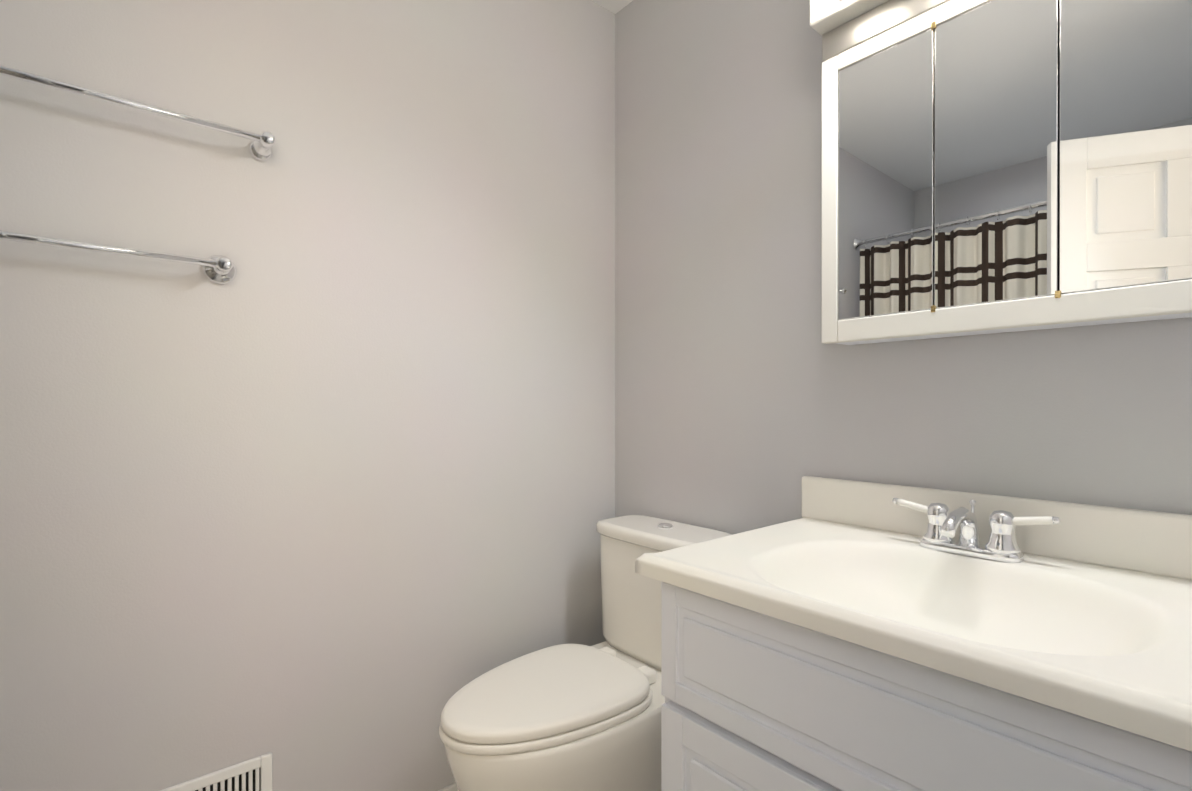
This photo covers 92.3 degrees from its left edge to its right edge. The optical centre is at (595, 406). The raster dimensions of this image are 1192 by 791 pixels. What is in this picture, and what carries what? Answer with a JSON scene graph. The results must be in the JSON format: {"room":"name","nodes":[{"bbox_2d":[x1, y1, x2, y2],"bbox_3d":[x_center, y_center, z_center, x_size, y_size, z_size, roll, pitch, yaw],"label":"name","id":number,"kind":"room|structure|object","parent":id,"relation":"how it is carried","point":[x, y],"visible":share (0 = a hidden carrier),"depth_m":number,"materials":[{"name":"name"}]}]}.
{"room":"bathroom","nodes":[
{"label":"bathroom","id":0,"kind":"room"},
{"bbox_2d":[0,0,614,790],"bbox_3d":[-1.000,-0.110,1.087,2.900,2.400,0.100,0,0,-40],"label":"wall","id":1,"kind":"structure","parent":0,"point":[318,494],"depth_m":1.29,"materials":[{"name":"grey paint"}]},
{"bbox_2d":[0,230,236,283],"bbox_3d":[-0.996,-0.285,0.973,0.670,0.060,0.074,0,0,-40],"label":"towel rail","id":2,"kind":"object","parent":1,"relation":"attached to","point":[218,269],"visible":1,"depth_m":1.07,"materials":[{"name":"silver metal"}]},
{"bbox_2d":[0,65,275,161],"bbox_3d":[-0.938,-0.555,1.016,0.659,0.044,0.084,0,0,-40],"label":"towel rail","id":3,"kind":"object","parent":1,"relation":"attached to","point":[261,145],"visible":1,"depth_m":1.07,"materials":[{"name":"silver metal"}]},
{"bbox_2d":[159,752,271,790],"bbox_3d":[-0.854,0.863,1.137,0.375,0.205,0.010,0,0,-40],"label":"air vent","id":4,"kind":"object","parent":1,"relation":"in","point":[254,774],"visible":1,"depth_m":1.21,"materials":[{"name":"white metal"}]},
{"bbox_2d":[438,783,457,790],"bbox_3d":[-0.963,1.053,1.045,2.700,0.075,0.015,0,0,-40],"label":"baseboard","id":5,"kind":"structure","parent":1,"relation":"attached to","point":[452,787],"depth_m":1.51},
{"bbox_2d":[592,0,632,13],"bbox_3d":[-0.081,-1.358,-0.005,2.900,0.100,2.950,0,0,-40],"label":"ceiling","id":6,"kind":"structure","parent":0,"point":[614,6],"depth_m":1.87,"materials":[{"name":"white paint"}]},
{"bbox_2d":[615,0,1191,533],"bbox_3d":[0.634,-0.110,1.320,0.100,2.400,1.650,0,0,-40],"label":"wall","id":7,"kind":"structure","parent":0,"point":[745,400],"depth_m":1.46,"materials":[{"name":"grey paint"}]},
{"bbox_2d":[802,476,1191,579],"bbox_3d":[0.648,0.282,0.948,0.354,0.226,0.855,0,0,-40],"label":"backsplash","id":8,"kind":"structure","parent":7,"relation":"attached to","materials":[{"name":"beige stone"}]},
{"bbox_2d":[809,0,1191,344],"bbox_3d":[0.677,-0.522,0.987,0.257,0.775,0.634,0,0,-40],"label":"upper cabinet","id":9,"kind":"object","parent":7,"relation":"attached to","point":[994,166],"visible":1,"depth_m":0.98,"materials":[{"name":"white paint"}]},
{"bbox_3d":[-0.081,1.142,0.000,2.900,0.100,2.950,0,0,-40],"label":"floor","id":10,"kind":"structure","parent":0,"visible":0},
{"bbox_2d":[439,515,732,790],"bbox_3d":[-0.021,0.709,1.413,0.760,0.762,0.436,0,0,-40],"label":"toilet","id":11,"kind":"object","parent":10,"relation":"on","point":[570,717],"visible":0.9,"depth_m":1.29,"materials":[{"name":"ceramic"}]},
{"bbox_2d":[635,476,1191,790],"bbox_3d":[0.564,0.629,0.877,0.574,0.922,0.855,0,0,-40],"label":"bathroom vanity","id":12,"kind":"object","parent":10,"relation":"on","point":[845,635],"visible":1,"depth_m":0.85,"materials":[{"name":"white paint"}]},
{"bbox_2d":[892,498,1060,562],"bbox_3d":[0.644,0.219,1.012,0.142,0.095,0.263,0,0,-40],"label":"faucet","id":13,"kind":"object","parent":12,"relation":"on","point":[938,541],"depth_m":1.02,"materials":[{"name":"silver metal"}]}
]}

